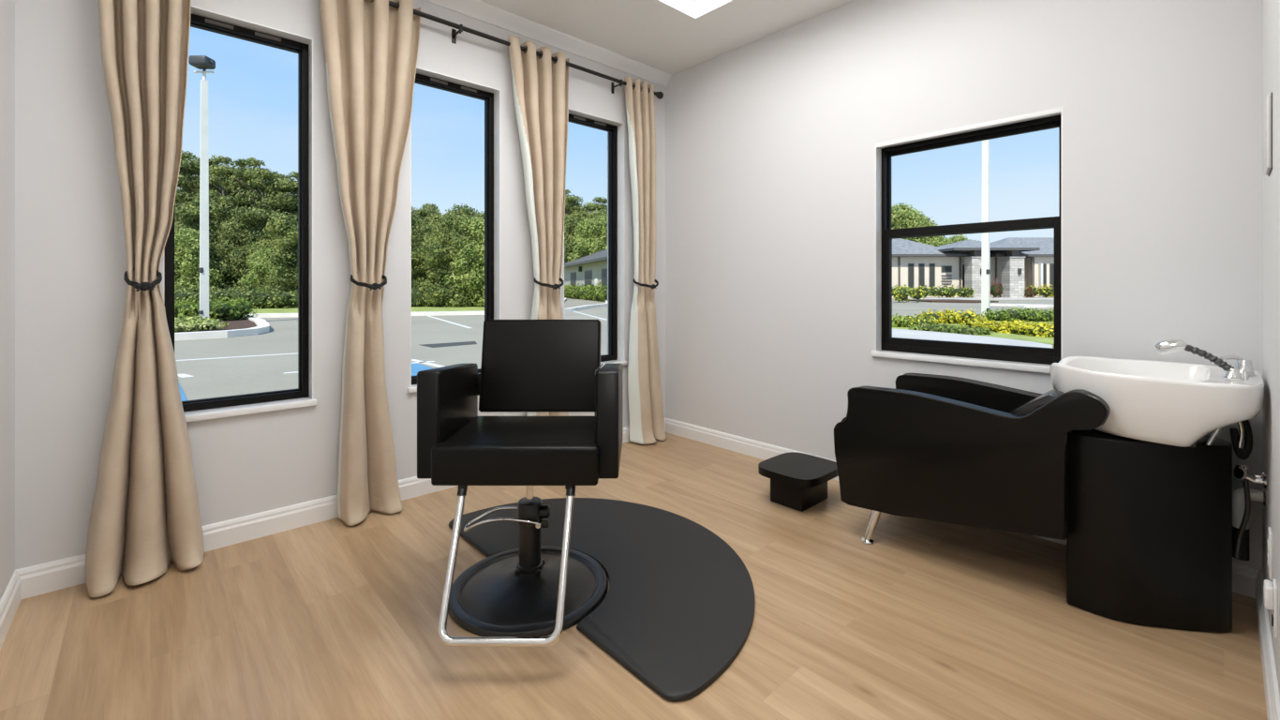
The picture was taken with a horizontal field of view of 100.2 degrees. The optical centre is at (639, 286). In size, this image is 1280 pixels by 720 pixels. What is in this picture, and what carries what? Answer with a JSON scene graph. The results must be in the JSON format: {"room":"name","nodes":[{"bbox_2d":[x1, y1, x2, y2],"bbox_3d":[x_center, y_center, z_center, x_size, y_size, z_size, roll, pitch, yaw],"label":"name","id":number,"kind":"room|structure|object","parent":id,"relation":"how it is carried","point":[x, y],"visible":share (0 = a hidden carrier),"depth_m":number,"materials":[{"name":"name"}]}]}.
{"room":"salon","nodes":[
{"label":"salon","id":0,"kind":"room"},
{"bbox_2d":[0,0,14,599],"bbox_3d":[-0.746,-0.255,0.133,0.200,2.770,4.704,0,0,-42],"label":"wall","id":1,"kind":"structure","parent":0,"point":[7,7],"depth_m":1.81,"materials":[{"name":"white paint"}]},
{"bbox_2d":[0,569,21,650],"bbox_3d":[-0.666,1.077,0.206,0.017,0.107,4.704,0,0,-42],"label":"baseboard","id":2,"kind":"structure","parent":1,"relation":"attached to","point":[10,600],"depth_m":1.79,"materials":[{"name":"white"}]},
{"bbox_2d":[14,0,665,569],"bbox_3d":[-1.099,-0.255,3.135,3.735,2.770,0.200,0,0,-42],"label":"wall","id":3,"kind":"structure","parent":0,"point":[70,253],"depth_m":2.12,"materials":[{"name":"white paint"}]},
{"bbox_2d":[163,5,316,422],"bbox_3d":[-1.811,-0.311,2.434,0.565,1.759,0.172,0,0,-42],"label":"window","id":4,"kind":"structure","parent":3,"relation":"in","point":[221,407],"depth_m":2.57,"materials":[{"name":"black metal"}]},
{"bbox_2d":[15,417,665,598],"bbox_3d":[-1.026,1.077,3.055,3.335,0.107,0.017,0,0,-42],"label":"baseboard","id":5,"kind":"structure","parent":3,"relation":"attached to","point":[49,576],"depth_m":2.38,"materials":[{"name":"white"}]},
{"bbox_2d":[407,66,500,393],"bbox_3d":[-1.082,-0.311,3.101,0.558,1.759,0.172,0,0,-42],"label":"window","id":6,"kind":"structure","parent":3,"relation":"in","point":[491,96],"depth_m":3.26,"materials":[{"name":"black"}]},
{"bbox_2d":[388,0,663,99],"bbox_3d":[-1.036,-1.425,2.981,3.212,0.087,0.113,0,0,-42],"label":"curtain rod","id":7,"kind":"object","parent":3,"relation":"attached to","point":[660,95],"visible":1,"depth_m":3.09,"materials":[{"name":"black metal"}]},
{"bbox_2d":[84,0,204,596],"bbox_3d":[-1.920,-0.179,2.082,0.356,2.615,0.199,0,0,-42],"label":"curtain","id":8,"kind":"object","parent":7,"relation":"hanging from","point":[144,519],"visible":1,"depth_m":2.09,"materials":[{"name":"beige fabric"}]},
{"bbox_2d":[318,0,420,525],"bbox_3d":[-1.315,-0.183,2.651,0.482,2.605,0.175,0,0,-42],"label":"curtain","id":9,"kind":"object","parent":7,"relation":"hanging from","point":[371,47],"visible":1,"depth_m":2.65,"materials":[{"name":"beige fabric"}]},
{"bbox_2d":[506,35,569,416],"bbox_3d":[-0.598,-0.181,3.302,0.444,2.609,0.176,0,0,-42],"label":"curtain","id":10,"kind":"object","parent":7,"relation":"hanging from","point":[540,84],"visible":0.7,"depth_m":3.32,"materials":[{"name":"beige fabric"}]},
{"bbox_2d":[624,75,666,444],"bbox_3d":[0.053,-0.182,3.903,0.384,2.609,0.184,0,0,-42],"label":"curtain","id":11,"kind":"object","parent":7,"relation":"hanging from","point":[646,407],"visible":1,"depth_m":3.87,"materials":[{"name":"beige fabric"}]},
{"bbox_2d":[423,0,671,87],"bbox_3d":[-1.007,-1.603,3.035,3.335,0.075,0.072,0,0,-42],"label":"trim","id":12,"kind":"structure","parent":3,"relation":"attached to","point":[477,9],"depth_m":3.42,"materials":[{"name":"white paint"}]},
{"bbox_2d":[563,108,627,367],"bbox_3d":[-0.353,-0.311,3.769,0.560,1.759,0.172,0,0,-42],"label":"window","id":13,"kind":"structure","parent":3,"relation":"in","point":[616,129],"depth_m":3.94,"materials":[{"name":"black"}]},
{"bbox_2d":[0,431,1267,719],"bbox_3d":[0.557,1.190,1.327,3.735,0.120,5.104,0,0,-42],"label":"floor","id":14,"kind":"structure","parent":0,"point":[332,618],"depth_m":1.70,"materials":[{"name":"brown wood"}]},
{"bbox_2d":[416,319,623,646],"bbox_3d":[-0.412,0.634,1.931,0.680,0.993,0.782,0,0,0],"label":"salon chair","id":15,"kind":"object","parent":14,"relation":"on","point":[516,597],"visible":0.99,"depth_m":1.91,"materials":[{"name":"black leather"}]},
{"bbox_2d":[448,497,754,701],"bbox_3d":[-0.096,1.120,2.279,0.867,0.018,1.524,0,0,-42],"label":"mat","id":16,"kind":"object","parent":14,"relation":"on","point":[677,610],"visible":0.78,"depth_m":1.99,"materials":[{"name":"black plastic"}]},
{"bbox_2d":[758,451,838,511],"bbox_3d":[0.842,1.034,2.826,0.390,0.188,0.336,0,0,-42],"label":"footstool","id":17,"kind":"object","parent":14,"relation":"on","point":[798,481],"visible":0.88,"depth_m":2.75,"materials":[{"name":"black leather"}]},
{"bbox_2d":[758,451,838,487],"bbox_3d":[0.842,0.959,2.826,0.390,0.038,0.336,0,0,-42],"label":"cushion","id":18,"kind":"object","parent":17,"relation":"on","point":[796,468],"depth_m":2.76,"materials":[{"name":"black leather"}]},
{"bbox_2d":[833,339,1264,631],"bbox_3d":[1.556,0.653,2.195,0.626,0.955,1.302,0,0,-42],"label":"station","id":19,"kind":"object","parent":14,"relation":"on","point":[1118,460],"visible":1,"depth_m":1.85,"materials":[{"name":"black leather"}]},
{"bbox_2d":[1088,429,1196,446],"bbox_3d":[1.808,0.512,1.920,0.300,0.013,0.270,0,0,-42],"label":"bracket","id":20,"kind":"object","parent":19,"relation":"in","point":[1090,430],"depth_m":1.85,"materials":[{"name":"white ceramic"}]},
{"bbox_2d":[1049,356,1264,446],"bbox_3d":[1.812,0.395,1.915,0.552,0.226,0.544,0,0,-42],"label":"basin","id":21,"kind":"object","parent":19,"relation":"in","point":[1147,402],"depth_m":1.74,"materials":[{"name":"white ceramic"}]},
{"bbox_2d":[1219,354,1256,375],"bbox_3d":[1.961,0.257,1.752,0.122,0.068,0.056,0,0,-20],"label":"mixer tap","id":22,"kind":"object","parent":19,"relation":"on","point":[1241,363],"depth_m":1.75,"materials":[{"name":"silver metal"}]},
{"bbox_2d":[478,0,854,74],"bbox_3d":[0.557,-1.800,1.327,3.735,0.320,5.104,0,0,-42],"label":"ceiling","id":23,"kind":"structure","parent":0,"point":[671,37],"depth_m":3.29,"materials":[{"name":"white paint"}]},
{"bbox_2d":[665,0,1262,568],"bbox_3d":[1.369,-0.255,3.058,0.200,2.770,3.248,0,0,-42],"label":"wall","id":24,"kind":"structure","parent":0,"point":[770,141],"depth_m":2.75,"materials":[{"name":"white paint"}]},
{"bbox_2d":[665,417,1260,597],"bbox_3d":[1.221,1.077,3.058,0.017,0.107,3.048,0,0,-42],"label":"baseboard","id":25,"kind":"structure","parent":24,"relation":"attached to","point":[1243,576],"depth_m":3.57,"materials":[{"name":"white wood"}]},
{"bbox_2d":[871,106,1062,372],"bbox_3d":[1.635,-0.205,2.714,0.172,1.182,0.856,0,0,-42],"label":"window","id":26,"kind":"structure","parent":24,"relation":"in","point":[1051,118],"depth_m":2.72,"materials":[{"name":"black"}]},
{"bbox_2d":[1262,0,1279,696],"bbox_3d":[1.762,-0.255,1.352,1.525,2.770,0.200,0,0,-42],"label":"wall","id":27,"kind":"structure","parent":0,"point":[1271,8],"depth_m":1.54,"materials":[{"name":"white paint"}]},
{"bbox_2d":[1233,463,1247,470],"bbox_3d":[2.113,0.629,1.883,0.052,0.027,0.030,0,0,-42],"label":"shutoff valve","id":28,"kind":"object","parent":27,"relation":"attached to","point":[1245,465],"depth_m":1.88,"materials":[{"name":"silver metal"}]},
{"bbox_2d":[1232,487,1265,560],"bbox_3d":[2.072,0.800,1.823,0.068,0.259,0.077,0,0,-42],"label":"drain pipe","id":29,"kind":"object","parent":27,"relation":"attached to","point":[1238,495],"visible":0.62,"depth_m":1.82,"materials":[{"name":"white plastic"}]},
{"bbox_2d":[1233,465,1266,558],"bbox_3d":[2.030,0.757,1.781,0.052,0.309,0.072,0,0,-42],"label":"shutoff valve","id":30,"kind":"object","parent":27,"relation":"attached to","point":[1242,472],"visible":1,"depth_m":1.78,"materials":[{"name":"silver metal"}]},
{"bbox_2d":[1249,470,1264,477],"bbox_3d":[2.138,0.642,1.856,0.052,0.026,0.032,0,0,-42],"label":"shutoff valve","id":31,"kind":"object","parent":27,"relation":"attached to","point":[1250,472],"depth_m":1.85,"materials":[{"name":"silver metal"}]},
{"bbox_2d":[1255,568,1279,719],"bbox_3d":[1.689,1.077,1.432,1.525,0.107,0.017,0,0,-42],"label":"baseboard","id":32,"kind":"structure","parent":27,"relation":"attached to","point":[1270,677],"depth_m":1.52,"materials":[{"name":"white"}]},
{"bbox_2d":[1265,91,1272,176],"bbox_3d":[1.854,-0.445,1.578,0.154,0.218,0.010,0,0,-42],"label":"wall panel","id":33,"kind":"object","parent":27,"relation":"attached to","point":[1269,101],"visible":1,"depth_m":1.53,"materials":[{"name":"white paint"}]},
{"bbox_2d":[1266,526,1272,579],"bbox_3d":[1.827,0.770,1.552,0.070,0.130,0.008,0,0,-42],"label":"wall outlet","id":34,"kind":"object","parent":27,"relation":"attached to","point":[1270,533],"visible":1,"depth_m":1.53,"materials":[{"name":"white plastic"}]},
{"bbox_2d":[1263,578,1277,638],"bbox_3d":[1.667,0.845,1.415,0.070,0.130,0.022,0,0,-42],"label":"electrical outlet","id":35,"kind":"object","parent":27,"relation":"attached to","point":[1270,588],"visible":1,"depth_m":1.40,"materials":[{"name":"white plastic"}]},
{"label":"outside","id":36,"kind":"structure","parent":0,"visible":0},
{"bbox_2d":[174,297,1053,401],"bbox_3d":[-7.970,1.277,60.510,210.000,0.006,180.000,0,0,-42],"label":"parking lot","id":37,"kind":"structure","parent":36,"point":[266,362],"depth_m":10.82,"materials":[{"name":"grey asphalt"}]},
{"bbox_2d":[174,317,257,332],"bbox_3d":[-15.187,1.230,15.652,6.750,0.100,9.600,0,0,-42],"label":"bed","id":38,"kind":"object","parent":37,"relation":"on","point":[244,323],"visible":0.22,"depth_m":16.23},
{"bbox_2d":[188,55,215,318],"bbox_3d":[-14.539,-3.165,17.772,0.720,8.890,0.485,0,0,0],"label":"lamp post","id":39,"kind":"object","parent":38,"relation":"on","point":[200,62],"visible":0.96,"depth_m":17.77,"materials":[{"name":"metal"}]},
{"bbox_2d":[174,314,229,331],"bbox_3d":[-14.266,1.075,14.728,5.705,0.489,4.014,0,0,-13],"label":"flower bed","id":40,"kind":"object","parent":38,"relation":"on","point":[186,323],"visible":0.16,"depth_m":14.52,"materials":[{"name":"green plant"}]},
{"bbox_2d":[174,297,259,320],"bbox_3d":[-16.516,0.871,19.113,5.081,1.042,2.045,0,0,0],"label":"hedge","id":41,"kind":"object","parent":38,"relation":"on","point":[234,309],"visible":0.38,"depth_m":18.66,"materials":[{"name":"green plant"}]},
{"bbox_2d":[174,316,269,340],"bbox_3d":[-12.678,1.195,15.282,4.721,0.170,10.730,0,0,-6],"label":"curb","id":42,"kind":"object","parent":37,"relation":"on","point":[262,327],"visible":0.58,"depth_m":13.55,"materials":[{"name":"concrete"}]},
{"bbox_2d":[250,304,484,312],"bbox_3d":[-61.230,1.218,47.587,94.000,0.115,107.100,0,0,-42],"label":"lawn","id":43,"kind":"structure","parent":37,"relation":"on","point":[294,309],"depth_m":27.03,"materials":[{"name":"green plant"}]},
{"bbox_2d":[175,192,195,217],"bbox_3d":[-31.398,-2.473,36.204,5.457,8.300,5.765,0,0,20],"label":"tree","id":44,"kind":"object","parent":43,"relation":"on","point":[182,192],"visible":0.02,"depth_m":35.96,"materials":[{"name":"green plant"}]},
{"bbox_2d":[174,219,219,287],"bbox_3d":[-28.053,-1.443,33.123,3.693,5.838,3.811,0,0,-37],"label":"tree","id":45,"kind":"object","parent":43,"relation":"on","point":[175,223],"visible":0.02,"depth_m":32.68,"materials":[{"name":"green plant"}]},
{"bbox_2d":[176,173,218,198],"bbox_3d":[-30.580,-3.496,36.701,5.331,9.571,3.613,0,0,-38],"label":"tree","id":46,"kind":"object","parent":43,"relation":"on","point":[195,173],"visible":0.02,"depth_m":36.21,"materials":[{"name":"green plant"}]},
{"bbox_2d":[174,149,221,224],"bbox_3d":[-29.160,-3.724,34.353,3.785,10.027,5.585,0,0,34],"label":"tree","id":47,"kind":"object","parent":43,"relation":"on","point":[188,167],"visible":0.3,"depth_m":33.77,"materials":[{"name":"green plant"}]},
{"bbox_2d":[174,227,223,292],"bbox_3d":[-25.934,-0.962,30.555,3.358,4.896,3.487,0,0,-39],"label":"tree","id":48,"kind":"object","parent":43,"relation":"on","point":[186,245],"visible":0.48,"depth_m":29.97,"materials":[{"name":"green plant"}]},
{"bbox_2d":[174,189,244,289],"bbox_3d":[-26.707,-2.319,33.650,4.882,7.718,5.038,0,0,29],"label":"tree","id":49,"kind":"object","parent":43,"relation":"on","point":[215,218],"visible":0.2,"depth_m":32.78,"materials":[{"name":"green plant"}]},
{"bbox_2d":[174,154,251,247],"bbox_3d":[-26.689,-3.542,34.298,3.647,9.662,5.382,0,0,-11],"label":"tree","id":50,"kind":"object","parent":43,"relation":"on","point":[217,173],"visible":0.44,"depth_m":33.43,"materials":[{"name":"green plant"}]},
{"bbox_2d":[208,215,263,290],"bbox_3d":[-24.785,-1.501,32.934,3.773,5.964,3.893,0,0,-36],"label":"tree","id":51,"kind":"object","parent":43,"relation":"on","point":[234,229],"visible":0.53,"depth_m":32.20,"materials":[{"name":"green plant"}]},
{"bbox_2d":[174,281,297,308],"bbox_3d":[-22.068,0.679,28.660,16.377,2.052,4.146,0,0,-22],"label":"hedge","id":52,"kind":"object","parent":43,"relation":"on","point":[279,299],"visible":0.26,"depth_m":28.32,"materials":[{"name":"green plant"}]},
{"bbox_2d":[221,174,270,218],"bbox_3d":[-25.489,-3.178,35.021,4.976,8.933,3.372,0,0,16],"label":"tree","id":53,"kind":"object","parent":43,"relation":"on","point":[247,201],"visible":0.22,"depth_m":33.81,"materials":[{"name":"green plant"}]},
{"bbox_2d":[214,157,283,236],"bbox_3d":[-24.635,-3.450,34.086,5.280,9.480,3.578,0,0,35],"label":"tree","id":54,"kind":"object","parent":43,"relation":"on","point":[261,175],"visible":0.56,"depth_m":33.56,"materials":[{"name":"green plant"}]},
{"bbox_2d":[231,214,271,290],"bbox_3d":[-23.831,-1.640,34.193,3.961,6.261,4.087,0,0,3],"label":"tree","id":55,"kind":"object","parent":43,"relation":"on","point":[260,221],"visible":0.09,"depth_m":33.20,"materials":[{"name":"green plant"}]},
{"bbox_2d":[237,246,294,307],"bbox_3d":[-21.541,-0.457,30.962,2.603,3.794,2.702,0,0,12],"label":"tree","id":56,"kind":"object","parent":43,"relation":"on","point":[259,264],"visible":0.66,"depth_m":30.42,"materials":[{"name":"green plant"}]},
{"bbox_2d":[242,210,297,307],"bbox_3d":[-21.463,-1.463,32.227,4.214,6.068,3.989,0,0,29],"label":"tree","id":57,"kind":"object","parent":43,"relation":"on","point":[283,227],"visible":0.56,"depth_m":31.34,"materials":[{"name":"green plant"}]},
{"bbox_2d":[253,171,297,242],"bbox_3d":[-22.241,-3.087,34.699,3.303,8.751,4.874,0,0,40],"label":"tree","id":58,"kind":"object","parent":43,"relation":"on","point":[290,200],"visible":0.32,"depth_m":34.14,"materials":[{"name":"green plant"}]},
{"bbox_2d":[267,174,297,217],"bbox_3d":[-24.143,-3.178,36.323,3.372,8.933,4.976,0,0,22],"label":"tree","id":59,"kind":"object","parent":43,"relation":"on","point":[284,175],"visible":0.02,"depth_m":35.86,"materials":[{"name":"green plant"}]},
{"bbox_2d":[284,243,297,305],"bbox_3d":[-20.345,-1.085,33.194,3.710,5.113,3.722,0,0,26],"label":"tree","id":60,"kind":"object","parent":43,"relation":"on","point":[292,269],"visible":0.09,"depth_m":31.72,"materials":[{"name":"green plant"}]},
{"bbox_2d":[411,206,432,283],"bbox_3d":[-15.166,-1.919,33.978,5.017,6.915,5.034,0,0,-9],"label":"tree","id":61,"kind":"object","parent":43,"relation":"on","point":[414,218],"visible":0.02,"depth_m":33.27,"materials":[{"name":"green plant"}]},
{"bbox_2d":[415,203,441,223],"bbox_3d":[-15.347,-2.418,39.074,4.127,7.410,2.797,0,0,25],"label":"tree","id":62,"kind":"object","parent":43,"relation":"on","point":[427,209],"visible":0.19,"depth_m":38.38,"materials":[{"name":"green plant"}]},
{"bbox_2d":[411,221,447,290],"bbox_3d":[-13.237,-1.295,33.671,3.956,5.695,3.744,0,0,-26],"label":"tree","id":63,"kind":"object","parent":43,"relation":"on","point":[424,230],"visible":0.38,"depth_m":32.80,"materials":[{"name":"green plant"}]},
{"bbox_2d":[423,211,446,224],"bbox_3d":[-14.127,-1.790,37.341,4.717,6.791,4.465,0,0,45],"label":"tree","id":64,"kind":"object","parent":43,"relation":"on","point":[431,218],"visible":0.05,"depth_m":36.43,"materials":[{"name":"green plant"}]},
{"bbox_2d":[411,282,481,307],"bbox_3d":[-10.573,0.687,32.708,9.538,1.990,3.699,0,0,-20],"label":"hedge","id":65,"kind":"object","parent":43,"relation":"on","point":[417,300],"visible":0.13,"depth_m":31.01,"materials":[{"name":"green plant"}]},
{"bbox_2d":[415,209,482,307],"bbox_3d":[-11.083,-1.564,32.049,4.460,6.147,4.474,0,0,-25],"label":"tree","id":66,"kind":"object","parent":43,"relation":"on","point":[446,229],"visible":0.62,"depth_m":30.93,"materials":[{"name":"green plant"}]},
{"bbox_2d":[436,203,483,223],"bbox_3d":[-12.086,-2.067,36.476,5.266,7.234,5.249,0,0,11],"label":"tree","id":67,"kind":"object","parent":43,"relation":"on","point":[469,211],"visible":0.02,"depth_m":36.18,"materials":[{"name":"green plant"}]},
{"bbox_2d":[441,215,484,306],"bbox_3d":[-9.681,-1.371,31.890,4.124,5.790,3.972,0,0,-5],"label":"tree","id":68,"kind":"object","parent":43,"relation":"on","point":[471,230],"visible":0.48,"depth_m":30.69,"materials":[{"name":"green plant"}]},
{"bbox_2d":[462,219,484,306],"bbox_3d":[-8.058,-1.548,31.837,4.238,6.177,4.400,0,0,44],"label":"tree","id":69,"kind":"object","parent":43,"relation":"on","point":[477,295],"visible":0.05,"depth_m":30.85,"materials":[{"name":"green plant"}]},
{"bbox_2d":[245,297,566,317],"bbox_3d":[-11.581,1.195,36.339,18.834,0.170,46.650,0,0,25],"label":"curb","id":70,"kind":"structure","parent":37,"relation":"on","point":[419,313],"depth_m":23.74,"materials":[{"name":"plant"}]},
{"bbox_2d":[565,189,583,215],"bbox_3d":[-13.923,-7.856,92.440,8.900,18.309,8.810,0,0,37],"label":"tree","id":71,"kind":"object","parent":37,"relation":"on","point":[570,200],"visible":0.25,"depth_m":91.51,"materials":[{"name":"green plant"}]},
{"bbox_2d":[564,214,586,262],"bbox_3d":[-10.425,-4.490,80.003,9.080,12.474,9.051,0,0,32],"label":"tree","id":72,"kind":"object","parent":37,"relation":"on","point":[570,224],"visible":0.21,"depth_m":78.55,"materials":[{"name":"green plant"}]},
{"bbox_2d":[568,209,589,220],"bbox_3d":[-10.252,-5.299,87.924,10.106,14.551,9.566,0,0,1],"label":"tree","id":73,"kind":"object","parent":37,"relation":"on","point":[579,215],"visible":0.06,"depth_m":86.50,"materials":[{"name":"green plant"}]},
{"bbox_2d":[573,202,591,212],"bbox_3d":[-11.290,-6.884,96.002,7.873,16.361,7.953,0,0,44],"label":"tree","id":74,"kind":"object","parent":37,"relation":"on","point":[578,204],"visible":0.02,"depth_m":93.92,"materials":[{"name":"green plant"}]},
{"bbox_2d":[564,249,607,287],"bbox_3d":[-0.905,-1.920,62.312,13.650,6.400,51.601,0,0,-19],"label":"building","id":75,"kind":"structure","parent":37,"relation":"on","point":[592,268],"depth_m":58.59,"materials":[{"name":"beige paint"}]},
{"bbox_2d":[564,282,607,301],"bbox_3d":[-6.690,0.564,57.556,2.414,2.032,29.567,0,0,-19],"label":"hedge","id":76,"kind":"object","parent":37,"relation":"on","point":[593,292],"visible":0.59,"depth_m":50.80,"materials":[{"name":"green plant"}]},
{"bbox_2d":[564,299,607,312],"bbox_3d":[-3.155,1.200,36.380,2.313,0.160,24.304,0,0,5],"label":"sidewalk","id":77,"kind":"structure","parent":37,"relation":"on","point":[580,307],"depth_m":31.08,"materials":[{"name":"concrete"}]},
{"bbox_2d":[565,217,606,261],"bbox_3d":[-7.095,-4.184,77.773,8.500,11.933,8.186,0,0,15],"label":"tree","id":78,"kind":"object","parent":37,"relation":"on","point":[587,228],"visible":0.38,"depth_m":75.93,"materials":[{"name":"green plant"}]},
{"bbox_2d":[580,196,607,216],"bbox_3d":[-6.972,-6.884,89.515,9.113,16.361,6.176,0,0,-34],"label":"tree","id":79,"kind":"object","parent":37,"relation":"on","point":[589,207],"visible":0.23,"depth_m":88.79,"materials":[{"name":"green plant"}]},
{"bbox_2d":[585,213,607,254],"bbox_3d":[-4.506,-4.604,78.059,8.816,12.851,9.154,0,0,-1],"label":"tree","id":80,"kind":"object","parent":37,"relation":"on","point":[602,222],"visible":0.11,"depth_m":76.24,"materials":[{"name":"green plant"}]},
{"bbox_2d":[586,208,607,222],"bbox_3d":[-6.717,-5.299,85.924,10.106,14.551,9.566,0,0,1],"label":"tree","id":81,"kind":"object","parent":37,"relation":"on","point":[598,213],"visible":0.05,"depth_m":84.56,"materials":[{"name":"green plant"}]},
{"bbox_2d":[893,283,925,302],"bbox_3d":[21.921,0.647,43.794,2.628,1.696,2.420,0,0,16],"label":"hedge","id":82,"kind":"object","parent":37,"relation":"on","point":[901,294],"visible":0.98,"depth_m":43.23,"materials":[{"name":"yellow plant"}]},
{"bbox_2d":[891,202,930,244],"bbox_3d":[44.265,-6.285,91.475,12.921,16.523,12.129,0,0,-25],"label":"tree","id":83,"kind":"object","parent":37,"relation":"on","point":[901,217],"visible":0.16,"depth_m":89.90,"materials":[{"name":"green plant"}]},
{"bbox_2d":[909,208,932,244],"bbox_3d":[48.591,-6.005,94.897,11.680,15.911,12.443,0,0,-20],"label":"tree","id":84,"kind":"object","parent":37,"relation":"on","point":[925,241],"visible":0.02,"depth_m":92.94,"materials":[{"name":"green plant"}]},
{"bbox_2d":[916,219,952,246],"bbox_3d":[50.709,-5.304,96.378,10.557,14.381,11.246,0,0,26],"label":"tree","id":85,"kind":"object","parent":37,"relation":"on","point":[935,240],"visible":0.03,"depth_m":93.02,"materials":[{"name":"green plant"}]},
{"bbox_2d":[905,298,998,302],"bbox_3d":[26.749,1.220,45.998,5.500,0.120,8.000,0,0,0],"label":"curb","id":86,"kind":"object","parent":37,"relation":"on","point":[915,300],"visible":0.82,"depth_m":45.66,"materials":[{"name":"grey concrete"}]},
{"bbox_2d":[945,234,972,243],"bbox_3d":[60.938,-4.184,101.888,8.760,11.933,9.332,0,0,-15],"label":"tree","id":87,"kind":"object","parent":37,"relation":"on","point":[957,238],"visible":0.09,"depth_m":101.43,"materials":[{"name":"green plant"}]},
{"bbox_2d":[892,327,1052,347],"bbox_3d":[6.616,1.230,11.800,3.982,0.100,7.221,0,0,21],"label":"sidewalk","id":88,"kind":"structure","parent":37,"relation":"on","point":[896,333],"depth_m":12.36,"materials":[{"name":"concrete"}]},
{"bbox_2d":[892,237,1053,297],"bbox_3d":[45.892,-2.619,67.167,43.636,7.797,15.660,0,0,0],"label":"building","id":89,"kind":"structure","parent":37,"relation":"on","point":[1015,262],"depth_m":61.94,"materials":[{"name":"beige paint"}]},
{"bbox_2d":[892,313,1053,347],"bbox_3d":[12.006,1.240,19.509,6.594,0.080,18.135,0,0,40],"label":"planting bed","id":90,"kind":"object","parent":37,"relation":"on","point":[1047,340],"depth_m":13.05,"materials":[{"name":"green plant"}]},
{"bbox_2d":[892,312,938,327],"bbox_3d":[7.947,1.074,16.305,2.003,0.590,1.479,0,0,34],"label":"hedge","id":91,"kind":"object","parent":90,"relation":"on","point":[900,320],"visible":0.54,"depth_m":15.89,"materials":[{"name":"green plant"}]},
{"bbox_2d":[906,322,996,335],"bbox_3d":[8.272,1.146,14.236,1.259,0.333,2.143,0,0,-22],"label":"ground cover","id":92,"kind":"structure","parent":90,"relation":"on","point":[955,329],"depth_m":13.92,"materials":[{"name":"green plant"}]},
{"bbox_2d":[918,306,985,324],"bbox_3d":[10.362,0.998,17.834,2.029,0.679,1.496,0,0,28],"label":"hedge","id":93,"kind":"object","parent":90,"relation":"on","point":[950,316],"visible":0.78,"depth_m":17.53,"materials":[{"name":"yellow plant"}]},
{"bbox_2d":[981,139,990,319],"bbox_3d":[12.764,-3.390,19.672,0.720,9.340,0.485,0,0,0],"label":"lamp post","id":94,"kind":"object","parent":90,"relation":"on","point":[985,244],"visible":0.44,"depth_m":19.67,"materials":[{"name":"metal"}]},
{"bbox_2d":[958,316,1053,337],"bbox_3d":[9.816,1.098,14.048,1.118,0.548,3.105,0,0,-9],"label":"hedge","id":95,"kind":"object","parent":90,"relation":"on","point":[1042,329],"visible":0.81,"depth_m":13.71,"materials":[{"name":"yellow plant"}]},
{"bbox_2d":[982,306,1053,321],"bbox_3d":[13.881,1.052,18.954,3.248,0.722,1.602,0,0,9],"label":"hedge","id":96,"kind":"object","parent":90,"relation":"on","point":[1034,315],"visible":0.74,"depth_m":18.63,"materials":[{"name":"green plant"}]},
{"bbox_2d":[892,297,1053,299],"bbox_3d":[47.193,1.240,57.947,36.845,0.080,34.810,0,0,-42],"label":"sidewalk","id":97,"kind":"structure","parent":37,"relation":"on","point":[961,298],"depth_m":54.80,"materials":[{"name":"concrete"}]},
{"bbox_2d":[892,283,975,297],"bbox_3d":[32.317,0.603,59.800,10.004,2.059,2.067,0,0,-1],"label":"hedge","id":98,"kind":"object","parent":97,"relation":"on","point":[947,291],"visible":0.7,"depth_m":59.25,"materials":[{"name":"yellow plant"}]},
{"bbox_2d":[990,278,1005,297],"bbox_3d":[38.909,0.305,58.352,1.975,2.465,1.683,0,0,-42],"label":"shrub","id":99,"kind":"object","parent":97,"relation":"on","point":[996,289],"visible":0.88,"depth_m":57.91,"materials":[{"name":"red plant"}]},
{"bbox_2d":[1023,287,1034,297],"bbox_3d":[43.525,0.681,60.022,1.184,1.247,1.396,0,0,4],"label":"shrub","id":100,"kind":"object","parent":97,"relation":"on","point":[1029,292],"visible":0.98,"depth_m":59.60,"materials":[{"name":"red plant"}]},
{"bbox_2d":[1028,282,1053,297],"bbox_3d":[45.175,0.603,60.193,3.029,2.049,1.863,0,0,2],"label":"hedge","id":101,"kind":"object","parent":97,"relation":"on","point":[1046,291],"visible":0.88,"depth_m":59.71,"materials":[{"name":"yellow plant"}]},
{"bbox_2d":[990,303,1053,307],"bbox_3d":[24.031,1.205,34.461,3.047,0.150,3.765,0,0,-42],"label":"curb corner","id":102,"kind":"object","parent":37,"relation":"on","point":[1001,305],"visible":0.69,"depth_m":33.40,"materials":[{"name":"concrete"}]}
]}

